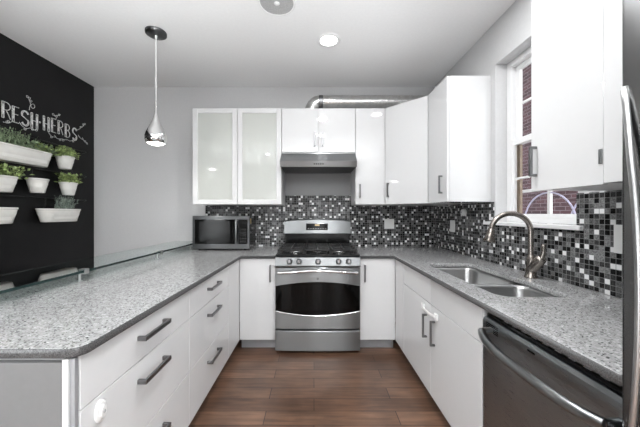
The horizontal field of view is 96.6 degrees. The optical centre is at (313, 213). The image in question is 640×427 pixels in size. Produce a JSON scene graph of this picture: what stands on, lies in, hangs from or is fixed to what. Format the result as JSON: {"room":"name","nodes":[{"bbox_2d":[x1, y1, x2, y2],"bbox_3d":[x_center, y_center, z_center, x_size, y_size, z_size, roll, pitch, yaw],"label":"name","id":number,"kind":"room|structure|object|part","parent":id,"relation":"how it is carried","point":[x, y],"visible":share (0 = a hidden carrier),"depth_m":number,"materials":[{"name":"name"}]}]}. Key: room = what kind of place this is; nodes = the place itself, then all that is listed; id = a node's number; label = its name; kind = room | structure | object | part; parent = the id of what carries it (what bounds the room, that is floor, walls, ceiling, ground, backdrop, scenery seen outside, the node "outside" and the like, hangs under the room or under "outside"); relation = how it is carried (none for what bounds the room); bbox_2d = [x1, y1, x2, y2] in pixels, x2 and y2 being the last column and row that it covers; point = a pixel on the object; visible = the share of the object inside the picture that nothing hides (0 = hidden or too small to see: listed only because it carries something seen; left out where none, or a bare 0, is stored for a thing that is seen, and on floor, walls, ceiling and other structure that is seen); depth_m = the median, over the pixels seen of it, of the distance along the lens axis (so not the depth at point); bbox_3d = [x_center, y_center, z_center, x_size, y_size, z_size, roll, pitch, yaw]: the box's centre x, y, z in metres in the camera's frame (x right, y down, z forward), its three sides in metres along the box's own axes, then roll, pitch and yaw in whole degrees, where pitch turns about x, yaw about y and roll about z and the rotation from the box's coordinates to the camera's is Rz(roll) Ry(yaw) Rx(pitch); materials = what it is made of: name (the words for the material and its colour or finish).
{"room":"kitchen","nodes":[
{"label":"kitchen","id":0,"kind":"room"},
{"bbox_2d":[0,33,93,274],"bbox_3d":[-2.690,-0.110,0.110,0.100,2.820,6.620,0,0,0],"label":"wall","id":1,"kind":"structure","parent":0,"point":[27,243],"depth_m":2.79,"materials":[{"name":"black paint"}]},
{"bbox_2d":[0,195,86,201],"bbox_3d":[-2.622,-0.150,2.645,0.036,0.028,1.250,0,0,0],"label":"wall rail","id":2,"kind":"object","parent":1,"relation":"attached to","point":[82,200],"visible":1,"depth_m":2.69,"materials":[{"name":"black metal"}]},
{"bbox_2d":[0,207,18,223],"bbox_3d":[-2.555,-0.038,2.285,0.160,0.246,0.300,0,0,0],"label":"wall planter","id":3,"kind":"object","parent":2,"relation":"hanging from","point":[7,214],"visible":1,"depth_m":2.32,"materials":[{"name":"white ceramic"}]},
{"bbox_2d":[35,194,80,221],"bbox_3d":[-2.543,-0.055,2.862,0.184,0.276,0.436,0,0,0],"label":"wall planter","id":4,"kind":"object","parent":2,"relation":"hanging from","point":[44,214],"visible":1,"depth_m":2.82,"materials":[{"name":"white ceramic"}]},
{"bbox_3d":[-2.555,0.018,2.862,0.160,0.130,0.436,0,0,0],"label":"pot","id":5,"kind":"part","parent":4,"relation":"part of","materials":[{"name":"white ceramic"}]},
{"bbox_2d":[0,162,86,177],"bbox_3d":[-2.622,-0.420,2.645,0.036,0.028,1.250,0,0,0],"label":"wall rail","id":6,"kind":"object","parent":1,"relation":"attached to","point":[82,176],"visible":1,"depth_m":2.71,"materials":[{"name":"black metal"}]},
{"bbox_2d":[0,163,32,192],"bbox_3d":[-2.539,-0.297,2.304,0.192,0.244,0.433,0,0,0],"label":"wall planter","id":7,"kind":"object","parent":6,"relation":"hanging from","point":[8,181],"visible":1,"depth_m":2.34,"materials":[{"name":"white ceramic"}]},
{"bbox_3d":[-2.555,-0.241,2.285,0.160,0.133,0.300,0,0,0],"label":"pot","id":8,"kind":"part","parent":7,"relation":"part of","materials":[{"name":"white ceramic"}]},
{"bbox_2d":[26,167,49,192],"bbox_3d":[-2.555,-0.312,2.635,0.148,0.244,0.172,0,0,0],"label":"wall planter","id":9,"kind":"object","parent":6,"relation":"hanging from","point":[35,185],"visible":0.97,"depth_m":2.59,"materials":[{"name":"white ceramic"}]},
{"bbox_3d":[-2.555,-0.256,2.635,0.148,0.132,0.172,0,0,0],"label":"pot","id":10,"kind":"part","parent":9,"relation":"part of","materials":[{"name":"white ceramic"}]},
{"bbox_2d":[54,172,82,194],"bbox_3d":[-2.536,-0.312,2.963,0.195,0.245,0.278,0,0,0],"label":"wall planter","id":11,"kind":"object","parent":6,"relation":"hanging from","point":[67,187],"visible":1,"depth_m":2.92,"materials":[{"name":"white ceramic"}]},
{"bbox_3d":[-2.555,-0.256,2.965,0.142,0.132,0.166,0,0,0],"label":"pot","id":12,"kind":"part","parent":11,"relation":"part of","materials":[{"name":"white ceramic"}]},
{"bbox_2d":[0,129,86,152],"bbox_3d":[-2.622,-0.700,2.645,0.036,0.028,1.250,0,0,0],"label":"wall rail","id":13,"kind":"object","parent":1,"relation":"attached to","point":[0,129],"visible":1,"depth_m":2.77,"materials":[{"name":"black metal"}]},
{"bbox_2d":[0,125,65,167],"bbox_3d":[-2.540,-0.583,2.490,0.190,0.296,0.667,0,0,0],"label":"wall planter","id":14,"kind":"object","parent":13,"relation":"hanging from","point":[39,155],"visible":1,"depth_m":2.46,"materials":[{"name":"white ceramic"}]},
{"bbox_3d":[-2.555,-0.502,2.452,0.160,0.135,0.590,0,0,0],"label":"pot","id":15,"kind":"part","parent":14,"relation":"part of","materials":[{"name":"white ceramic"}]},
{"bbox_2d":[50,145,80,169],"bbox_3d":[-2.537,-0.576,2.928,0.182,0.242,0.284,0,0,0],"label":"wall planter","id":16,"kind":"object","parent":13,"relation":"hanging from","point":[65,161],"visible":0.92,"depth_m":2.88,"materials":[{"name":"white ceramic"}]},
{"bbox_3d":[-2.555,-0.520,2.925,0.146,0.130,0.170,0,0,0],"label":"pot","id":17,"kind":"part","parent":16,"relation":"part of","materials":[{"name":"white ceramic"}]},
{"bbox_2d":[1,95,87,143],"bbox_3d":[-2.638,-0.920,2.820,0.007,0.332,1.000,0,0,0],"label":"chalk lettering","id":18,"kind":"object","parent":1,"relation":"attached to","point":[2,104],"visible":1,"depth_m":2.72},
{"bbox_2d":[0,0,515,86],"bbox_3d":[-0.570,-1.550,0.160,4.340,0.060,6.720,0,0,0],"label":"ceiling","id":19,"kind":"structure","parent":0,"point":[102,43],"depth_m":2.45,"materials":[{"name":"white paint"}]},
{"bbox_2d":[144,26,166,145],"bbox_3d":[-1.323,-1.045,2.387,0.170,0.948,0.170,0,0,0],"label":"pendant lamp","id":20,"kind":"object","parent":19,"relation":"hanging from","point":[155,134],"visible":1,"depth_m":2.36,"materials":[{"name":"grey metal"}]},
{"bbox_3d":[-1.323,-0.765,2.387,0.170,0.360,0.170,0,0,0],"label":"lamp shade","id":21,"kind":"part","parent":20,"relation":"part of","materials":[{"name":"silver metal"}]},
{"bbox_2d":[147,142,163,145],"bbox_3d":[-1.323,-0.581,2.387,0.137,0.020,0.137,0,0,0],"label":"diffuser","id":22,"kind":"object","parent":20,"relation":"attached to","point":[151,143],"depth_m":2.36,"materials":[{"name":"white glass"}]},
{"bbox_3d":[-1.323,-1.170,2.387,0.008,0.600,0.008,0,0,0],"label":"cord","id":23,"kind":"part","parent":20,"relation":"part of","materials":[{"name":"white plastic"}]},
{"bbox_2d":[258,0,295,15],"bbox_3d":[-0.268,-1.512,2.055,0.272,0.016,0.272,0,0,0],"label":"ceiling speaker","id":24,"kind":"object","parent":19,"relation":"attached to","point":[272,7],"visible":1,"depth_m":2.09,"materials":[{"name":"white paint"}]},
{"bbox_2d":[317,33,340,47],"bbox_3d":[0.130,-1.516,2.500,0.210,0.008,0.210,0,0,0],"label":"recessed light","id":25,"kind":"object","parent":19,"relation":"in","point":[327,40],"visible":1,"depth_m":2.49,"materials":[{"name":"white paint"}]},
{"bbox_2d":[320,36,336,45],"bbox_3d":[0.130,-1.516,2.500,0.151,0.001,0.151,0,0,0],"label":"diffuser","id":26,"kind":"object","parent":25,"relation":"attached to","point":[326,40],"depth_m":2.50,"materials":[{"name":"white plastic"}]},
{"bbox_2d":[94,87,433,321],"bbox_3d":[-0.570,-0.110,3.470,4.340,2.820,0.100,0,0,0],"label":"wall","id":27,"kind":"structure","parent":0,"point":[143,192],"depth_m":3.42,"materials":[{"name":"grey paint"}]},
{"bbox_2d":[193,108,284,204],"bbox_3d":[-0.819,-0.608,3.221,0.942,1.024,0.395,0,0,0],"label":"upper cabinet","id":28,"kind":"object","parent":27,"relation":"attached to","point":[237,152],"visible":0.96,"depth_m":3.04,"materials":[{"name":"white glass"}]},
{"bbox_3d":[-1.054,-0.608,3.039,0.472,1.022,0.019,0,0,0],"label":"door","id":29,"kind":"part","parent":28,"relation":"part of","materials":[{"name":"white glass"}]},
{"bbox_3d":[-1.054,-0.608,3.038,0.374,0.926,0.005,0,0,0],"label":"glass panel","id":30,"kind":"part","parent":28,"relation":"part of","materials":[{"name":"white glass"}]},
{"bbox_3d":[-0.581,-0.608,3.039,0.466,1.022,0.019,0,0,0],"label":"door","id":31,"kind":"part","parent":28,"relation":"part of","materials":[{"name":"white glass"}]},
{"bbox_3d":[-0.581,-0.608,3.038,0.368,0.926,0.005,0,0,0],"label":"glass panel","id":32,"kind":"part","parent":28,"relation":"part of","materials":[{"name":"white glass"}]},
{"bbox_2d":[285,173,350,195],"bbox_3d":[0.047,-0.357,3.417,0.786,0.282,0.006,0,0,0],"label":"wall panel","id":33,"kind":"object","parent":27,"relation":"attached to","point":[295,184],"depth_m":3.41,"materials":[{"name":"grey paint"}]},
{"bbox_2d":[282,108,354,152],"bbox_3d":[0.047,-0.885,3.208,0.786,0.470,0.422,0,0,0],"label":"upper cabinet","id":34,"kind":"object","parent":27,"relation":"attached to","point":[304,130],"visible":0.99,"depth_m":3.03,"materials":[{"name":"white paint"}]},
{"bbox_3d":[-0.149,-0.885,3.039,0.387,0.468,0.019,0,0,0],"label":"door","id":35,"kind":"part","parent":34,"relation":"part of","materials":[{"name":"white paint"}]},
{"bbox_2d":[280,153,356,173],"bbox_3d":[0.047,-0.562,3.161,0.784,0.169,0.517,0,0,0],"label":"range hood","id":36,"kind":"object","parent":34,"relation":"attached to","point":[291,163],"visible":1,"depth_m":2.97,"materials":[{"name":"silver metal"}]},
{"bbox_3d":[0.243,-0.885,3.039,0.387,0.468,0.019,0,0,0],"label":"door","id":37,"kind":"part","parent":34,"relation":"part of","materials":[{"name":"white paint"}]},
{"bbox_2d":[305,95,427,108],"bbox_3d":[0.660,-1.229,3.240,1.544,0.225,0.152,0,0,0],"label":"vent duct","id":38,"kind":"object","parent":34,"relation":"on","point":[321,101],"visible":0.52,"depth_m":3.18,"materials":[{"name":"grey metal"}]},
{"bbox_2d":[205,196,433,245],"bbox_3d":[0.066,0.140,3.416,2.732,0.710,0.008,0,0,0],"label":"backsplash","id":39,"kind":"structure","parent":27,"relation":"attached to","point":[413,225],"depth_m":3.41,"materials":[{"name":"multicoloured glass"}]},
{"bbox_2d":[384,219,393,228],"bbox_3d":[0.900,0.124,3.408,0.118,0.118,0.007,0,0,0],"label":"outlet plate","id":40,"kind":"object","parent":39,"relation":"attached to","point":[388,223],"visible":1,"depth_m":3.41,"materials":[{"name":"white plastic"}]},
{"bbox_2d":[351,108,384,204],"bbox_3d":[0.597,-0.608,3.208,0.310,1.024,0.422,0,0,0],"label":"upper cabinet","id":41,"kind":"object","parent":27,"relation":"attached to","point":[368,178],"visible":0.98,"depth_m":3.03,"materials":[{"name":"white paint"}]},
{"bbox_2d":[188,322,450,426],"bbox_3d":[-0.170,1.330,0.160,5.140,0.060,6.720,0,0,0],"label":"floor","id":42,"kind":"structure","parent":0,"point":[256,386],"depth_m":2.08,"materials":[{"name":"brown wood"}]},
{"bbox_2d":[0,357,77,426],"bbox_3d":[-1.103,0.865,0.846,0.793,0.870,0.020,0,0,0],"label":"end panel","id":43,"kind":"object","parent":42,"relation":"on","point":[33,393],"visible":0.9,"depth_m":0.84,"materials":[{"name":"white paint"}]},
{"bbox_2d":[0,291,188,426],"bbox_3d":[-0.994,0.864,1.235,0.653,0.872,0.752,0,0,0],"label":"base cabinet","id":44,"kind":"object","parent":42,"relation":"on","point":[141,373],"visible":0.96,"depth_m":1.17,"materials":[{"name":"white paint"}]},
{"bbox_2d":[94,399,106,422],"bbox_3d":[-0.695,0.648,0.936,0.019,0.072,0.048,0,0,0],"label":"child lock","id":45,"kind":"object","parent":44,"relation":"attached to","point":[100,410],"visible":1,"depth_m":0.93,"materials":[{"name":"white plastic"}]},
{"bbox_3d":[-0.715,0.747,1.235,0.019,0.297,0.751,0,0,0],"label":"drawer","id":46,"kind":"part","parent":44,"relation":"part of","materials":[{"name":"white paint"}]},
{"bbox_3d":[-0.715,0.511,1.235,0.019,0.167,0.751,0,0,0],"label":"drawer","id":47,"kind":"part","parent":44,"relation":"part of","materials":[{"name":"white paint"}]},
{"bbox_2d":[0,247,278,358],"bbox_3d":[-0.961,0.410,2.121,1.198,0.030,2.578,0,0,0],"label":"countertop","id":48,"kind":"structure","parent":44,"relation":"on","point":[63,318],"depth_m":1.31,"materials":[{"name":"grey stone"}]},
{"bbox_2d":[0,241,192,293],"bbox_3d":[-1.493,0.358,2.128,0.347,0.074,2.577,0,0,0],"label":"bar shelf","id":49,"kind":"object","parent":48,"relation":"on","point":[10,282],"visible":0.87,"depth_m":1.73,"materials":[{"name":"clear glass"}]},
{"bbox_2d":[193,216,255,249],"bbox_3d":[-0.996,0.210,3.204,0.612,0.368,0.392,0,0,0],"label":"microwave","id":50,"kind":"object","parent":48,"relation":"on","point":[209,232],"visible":1,"depth_m":3.04,"materials":[{"name":"silver metal"}]},
{"bbox_3d":[-1.060,0.195,3.047,0.427,0.262,0.005,0,0,0],"label":"door","id":51,"kind":"part","parent":50,"relation":"part of","materials":[{"name":"black glass"}]},
{"bbox_3d":[-0.829,0.193,3.031,0.024,0.268,0.048,0,0,0],"label":"handle","id":52,"kind":"part","parent":50,"relation":"part of","materials":[{"name":"silver metal"}]},
{"bbox_3d":[-0.759,0.195,3.047,0.095,0.262,0.005,0,0,0],"label":"control panel","id":53,"kind":"part","parent":50,"relation":"part of","materials":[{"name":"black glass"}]},
{"bbox_3d":[-0.686,0.673,1.235,0.038,0.019,0.200,0,0,0],"label":"handle","id":54,"kind":"part","parent":44,"relation":"part of","materials":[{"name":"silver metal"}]},
{"bbox_3d":[-0.686,0.500,1.235,0.038,0.019,0.200,0,0,0],"label":"handle","id":55,"kind":"part","parent":44,"relation":"part of","materials":[{"name":"silver metal"}]},
{"bbox_3d":[-0.686,0.985,1.235,0.038,0.019,0.200,0,0,0],"label":"handle","id":56,"kind":"part","parent":44,"relation":"part of","materials":[{"name":"silver metal"}]},
{"bbox_3d":[-0.715,1.048,1.235,0.019,0.299,0.751,0,0,0],"label":"drawer","id":57,"kind":"part","parent":44,"relation":"part of","materials":[{"name":"white paint"}]},
{"bbox_2d":[189,267,227,424],"bbox_3d":[-0.994,0.864,1.978,0.653,0.872,0.731,0,0,0],"label":"base cabinet","id":58,"kind":"object","parent":42,"relation":"on","point":[208,301],"visible":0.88,"depth_m":1.88,"materials":[{"name":"white paint"}]},
{"bbox_3d":[-0.715,1.048,1.978,0.019,0.299,0.730,0,0,0],"label":"drawer","id":59,"kind":"part","parent":58,"relation":"part of","materials":[{"name":"white paint"}]},
{"bbox_3d":[-0.715,0.747,1.978,0.019,0.297,0.730,0,0,0],"label":"drawer","id":60,"kind":"part","parent":58,"relation":"part of","materials":[{"name":"white paint"}]},
{"bbox_3d":[-0.715,0.511,1.978,0.019,0.167,0.730,0,0,0],"label":"drawer","id":61,"kind":"part","parent":58,"relation":"part of","materials":[{"name":"white paint"}]},
{"bbox_3d":[-0.686,0.985,1.978,0.038,0.019,0.200,0,0,0],"label":"handle","id":62,"kind":"part","parent":58,"relation":"part of","materials":[{"name":"silver metal"}]},
{"bbox_3d":[-0.686,0.673,1.978,0.038,0.019,0.200,0,0,0],"label":"handle","id":63,"kind":"part","parent":58,"relation":"part of","materials":[{"name":"silver metal"}]},
{"bbox_3d":[-0.686,0.500,1.978,0.038,0.019,0.200,0,0,0],"label":"handle","id":64,"kind":"part","parent":58,"relation":"part of","materials":[{"name":"silver metal"}]},
{"bbox_2d":[228,260,238,357],"bbox_3d":[-0.715,0.812,2.522,0.019,0.769,0.349,0,0,0],"label":"filler panel","id":65,"kind":"object","parent":58,"relation":"attached to","point":[233,270],"visible":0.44,"depth_m":2.50,"materials":[{"name":"white paint"}]},
{"bbox_2d":[240,259,275,346],"bbox_3d":[-0.534,0.864,3.038,0.338,0.872,0.743,0,0,0],"label":"base cabinet","id":66,"kind":"object","parent":42,"relation":"on","point":[257,276],"visible":0.8,"depth_m":2.70,"materials":[{"name":"white paint"}]},
{"bbox_3d":[-0.412,0.565,2.683,0.014,0.160,0.032,0,0,0],"label":"handle","id":67,"kind":"part","parent":66,"relation":"part of","materials":[{"name":"silver metal"}]},
{"bbox_2d":[275,219,360,350],"bbox_3d":[0.035,0.682,2.976,0.788,1.236,0.832,0,0,0],"label":"gas range","id":68,"kind":"object","parent":42,"relation":"on","point":[317,269],"visible":1,"depth_m":2.63,"materials":[{"name":"grey metal"}]},
{"bbox_3d":[0.035,0.784,2.656,0.786,0.568,0.063,0,0,0],"label":"oven door","id":69,"kind":"part","parent":68,"relation":"part of","materials":[{"name":"silver metal"}]},
{"bbox_3d":[0.035,0.530,2.595,0.734,0.048,0.072,0,0,0],"label":"handle","id":70,"kind":"part","parent":68,"relation":"part of","materials":[{"name":"silver metal"}]},
{"bbox_3d":[0.035,1.177,2.656,0.786,0.185,0.063,0,0,0],"label":"drawer","id":71,"kind":"part","parent":68,"relation":"part of","materials":[{"name":"silver metal"}]},
{"bbox_2d":[275,248,359,255],"bbox_3d":[0.035,0.391,2.975,0.788,0.018,0.650,0,0,0],"label":"cooktop","id":72,"kind":"object","parent":68,"relation":"in","point":[280,253],"depth_m":2.72,"materials":[{"name":"black metal"}]},
{"bbox_3d":[0.035,0.922,2.626,0.776,0.051,0.023,0,0,0],"label":"window trim","id":73,"kind":"part","parent":68,"relation":"part of","materials":[{"name":"silver metal"}]},
{"bbox_3d":[0.035,0.445,2.654,0.786,0.086,0.069,0,0,0],"label":"control panel","id":74,"kind":"part","parent":68,"relation":"part of","materials":[{"name":"silver metal"}]},
{"bbox_2d":[360,259,394,346],"bbox_3d":[0.601,0.864,3.038,0.334,0.872,0.743,0,0,0],"label":"base cabinet","id":75,"kind":"object","parent":42,"relation":"on","point":[377,276],"visible":0.8,"depth_m":2.70,"materials":[{"name":"white paint"}]},
{"bbox_3d":[0.480,0.565,2.683,0.014,0.160,0.032,0,0,0],"label":"handle","id":76,"kind":"part","parent":75,"relation":"part of","materials":[{"name":"silver metal"}]},
{"bbox_2d":[404,265,527,426],"bbox_3d":[1.079,0.864,1.873,0.683,0.872,1.133,0,0,0],"label":"base cabinet","id":77,"kind":"object","parent":42,"relation":"on","point":[446,353],"visible":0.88,"depth_m":1.66,"materials":[{"name":"white paint"}]},
{"bbox_2d":[395,260,403,351],"bbox_3d":[0.779,0.812,2.571,0.019,0.769,0.249,0,0,0],"label":"filler panel","id":78,"kind":"object","parent":77,"relation":"attached to","point":[399,267],"visible":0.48,"depth_m":2.57,"materials":[{"name":"white paint"}]},
{"bbox_3d":[0.779,0.898,2.163,0.019,0.597,0.552,0,0,0],"label":"door","id":79,"kind":"part","parent":77,"relation":"part of","materials":[{"name":"white paint"}]},
{"bbox_3d":[0.753,0.765,1.945,0.032,0.160,0.014,0,0,0],"label":"handle","id":80,"kind":"part","parent":77,"relation":"part of","materials":[{"name":"silver metal"}]},
{"bbox_2d":[421,302,437,320],"bbox_3d":[0.756,0.646,1.885,0.028,0.044,0.250,0,0,0],"label":"child lock","id":81,"kind":"object","parent":77,"relation":"attached to","point":[435,316],"visible":1,"depth_m":1.83,"materials":[{"name":"white plastic"}]},
{"bbox_3d":[0.753,0.765,1.815,0.032,0.160,0.014,0,0,0],"label":"handle","id":82,"kind":"part","parent":77,"relation":"part of","materials":[{"name":"silver metal"}]},
{"bbox_3d":[0.779,0.898,1.595,0.019,0.597,0.577,0,0,0],"label":"door","id":83,"kind":"part","parent":77,"relation":"part of","materials":[{"name":"white paint"}]},
{"bbox_2d":[356,247,621,385],"bbox_3d":[0.930,0.410,2.054,1.000,0.030,2.712,0,0,0],"label":"countertop","id":84,"kind":"structure","parent":77,"relation":"on","point":[584,325],"depth_m":1.21,"materials":[{"name":"grey stone"}]},
{"bbox_2d":[435,267,556,296],"bbox_3d":[1.062,0.527,1.802,0.389,0.198,0.939,0,0,0],"label":"sink","id":85,"kind":"object","parent":84,"relation":"in","point":[491,283],"visible":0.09,"depth_m":1.84,"materials":[{"name":"grey metal"}]},
{"bbox_3d":[1.062,0.527,1.998,0.389,0.198,0.549,0,0,0],"label":"bowl","id":86,"kind":"part","parent":85,"relation":"part of","materials":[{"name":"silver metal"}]},
{"bbox_3d":[1.062,0.512,1.525,0.389,0.168,0.384,0,0,0],"label":"bowl","id":87,"kind":"part","parent":85,"relation":"part of","materials":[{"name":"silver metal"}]},
{"bbox_2d":[482,211,545,278],"bbox_3d":[1.232,0.190,1.773,0.327,0.410,0.114,0,0,22],"label":"kitchen faucet","id":88,"kind":"object","parent":84,"relation":"on","point":[533,264],"visible":1,"depth_m":1.75,"materials":[{"name":"silver metal"}]},
{"bbox_3d":[1.228,0.125,1.778,0.250,0.280,0.031,0,0,12],"label":"spout","id":89,"kind":"part","parent":88,"relation":"part of","materials":[{"name":"silver metal"}]},
{"bbox_3d":[1.349,0.226,1.685,0.033,0.090,0.038,0,0,0],"label":"lever","id":90,"kind":"part","parent":88,"relation":"part of","materials":[{"name":"silver metal"}]},
{"bbox_2d":[478,312,621,426],"bbox_3d":[1.038,0.873,1.000,0.724,0.853,0.596,0,0,0],"label":"dishwasher","id":91,"kind":"object","parent":42,"relation":"on","point":[527,382],"visible":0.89,"depth_m":0.97,"materials":[{"name":"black metal"}]},
{"bbox_2d":[620,0,639,426],"bbox_3d":[1.067,0.335,0.262,0.686,1.930,0.864,0,0,0],"label":"refrigerator","id":92,"kind":"object","parent":42,"relation":"on","point":[630,89],"visible":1,"depth_m":0.67,"materials":[{"name":"grey metal"}]},
{"bbox_2d":[434,0,621,298],"bbox_3d":[1.520,-0.110,0.110,0.160,2.820,6.620,0,0,0],"label":"wall","id":93,"kind":"structure","parent":0,"point":[509,36],"depth_m":2.26,"materials":[{"name":"grey paint"}]},
{"bbox_2d":[384,96,463,204],"bbox_3d":[1.097,-0.608,3.058,0.684,1.024,0.721,0,0,0],"label":"upper cabinet","id":94,"kind":"object","parent":93,"relation":"attached to","point":[406,123],"visible":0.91,"depth_m":2.86,"materials":[{"name":"white paint"}]},
{"bbox_3d":[0.773,-0.247,2.988,0.033,0.145,0.014,0,0,-44],"label":"handle","id":95,"kind":"part","parent":94,"relation":"part of","materials":[{"name":"silver metal"}]},
{"bbox_3d":[0.925,-0.608,2.872,0.019,1.022,0.457,0,0,-44],"label":"door","id":96,"kind":"part","parent":94,"relation":"part of","materials":[{"name":"white paint"}]},
{"bbox_2d":[428,76,490,202],"bbox_3d":[1.243,-0.608,2.505,0.392,1.024,0.379,0,0,0],"label":"upper cabinet","id":97,"kind":"object","parent":93,"relation":"attached to","point":[459,107],"visible":1,"depth_m":2.31,"materials":[{"name":"white paint"}]},
{"bbox_3d":[1.089,-0.608,2.505,0.019,1.022,0.377,0,0,0],"label":"door","id":98,"kind":"part","parent":97,"relation":"part of","materials":[{"name":"white paint"}]},
{"bbox_3d":[1.063,-0.244,2.400,0.032,0.152,0.014,0,0,0],"label":"handle","id":99,"kind":"part","parent":97,"relation":"part of","materials":[{"name":"silver metal"}]},
{"bbox_2d":[434,190,621,297],"bbox_3d":[1.436,0.143,2.110,0.008,0.504,2.620,0,0,0],"label":"backsplash","id":100,"kind":"structure","parent":93,"relation":"attached to","point":[587,259],"depth_m":1.66,"materials":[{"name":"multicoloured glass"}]},
{"bbox_2d":[450,220,454,231],"bbox_3d":[1.428,0.130,2.940,0.007,0.120,0.100,0,0,0],"label":"outlet plate","id":101,"kind":"object","parent":100,"relation":"attached to","point":[452,222],"visible":1,"depth_m":2.93,"materials":[{"name":"white plastic"}]},
{"bbox_2d":[460,209,466,215],"bbox_3d":[1.412,-0.010,2.700,0.038,0.068,0.068,0,0,0],"label":"air freshener","id":102,"kind":"object","parent":100,"relation":"attached to","point":[463,212],"visible":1,"depth_m":2.68,"materials":[{"name":"white plastic"}]},
{"bbox_2d":[614,225,621,253],"bbox_3d":[1.428,0.120,1.315,0.007,0.135,0.085,0,0,0],"label":"switch plate","id":103,"kind":"object","parent":100,"relation":"attached to","point":[617,228],"visible":0.45,"depth_m":1.33,"materials":[{"name":"white plastic"}]},
{"bbox_2d":[483,46,582,230],"bbox_3d":[1.502,-0.545,1.948,0.185,1.273,0.867,0,0,0],"label":"window","id":104,"kind":"structure","parent":93,"relation":"in","point":[556,208],"depth_m":2.12,"materials":[{"name":"white paint"}]},
{"bbox_3d":[1.579,-0.831,1.909,0.022,0.612,0.617,0,0,0],"label":"sash","id":105,"kind":"part","parent":104,"relation":"part of","materials":[{"name":"white paint"}]},
{"bbox_3d":[1.579,-0.834,1.909,0.004,0.533,0.531,0,0,0],"label":"pane","id":106,"kind":"part","parent":104,"relation":"part of","materials":[{"name":"clear glass"}]},
{"bbox_3d":[1.470,0.079,1.948,0.120,0.025,0.867,0,0,0],"label":"sill","id":107,"kind":"part","parent":104,"relation":"part of","materials":[{"name":"white paint"}]},
{"bbox_3d":[1.554,-0.268,1.909,0.024,0.605,0.617,0,0,0],"label":"sash","id":108,"kind":"part","parent":104,"relation":"part of","materials":[{"name":"white paint"}]},
{"bbox_3d":[1.554,-0.262,1.913,0.005,0.537,0.569,0,0,0],"label":"pane","id":109,"kind":"part","parent":104,"relation":"part of","materials":[{"name":"clear glass"}]},
{"bbox_2d":[529,0,621,191],"bbox_3d":[1.238,-0.629,1.228,0.402,1.042,0.353,0,0,0],"label":"upper cabinet","id":110,"kind":"object","parent":93,"relation":"attached to","point":[566,150],"visible":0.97,"depth_m":1.20,"materials":[{"name":"white paint"}]},
{"bbox_3d":[1.053,-0.250,1.372,0.032,0.144,0.014,0,0,0],"label":"handle","id":111,"kind":"part","parent":110,"relation":"part of","materials":[{"name":"silver metal"}]},
{"bbox_2d":[604,0,621,182],"bbox_3d":[1.252,-0.631,0.990,0.373,1.038,0.119,0,0,0],"label":"panel","id":112,"kind":"object","parent":93,"relation":"attached to","point":[612,8],"visible":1,"depth_m":1.02,"materials":[{"name":"white paint"}]}
]}

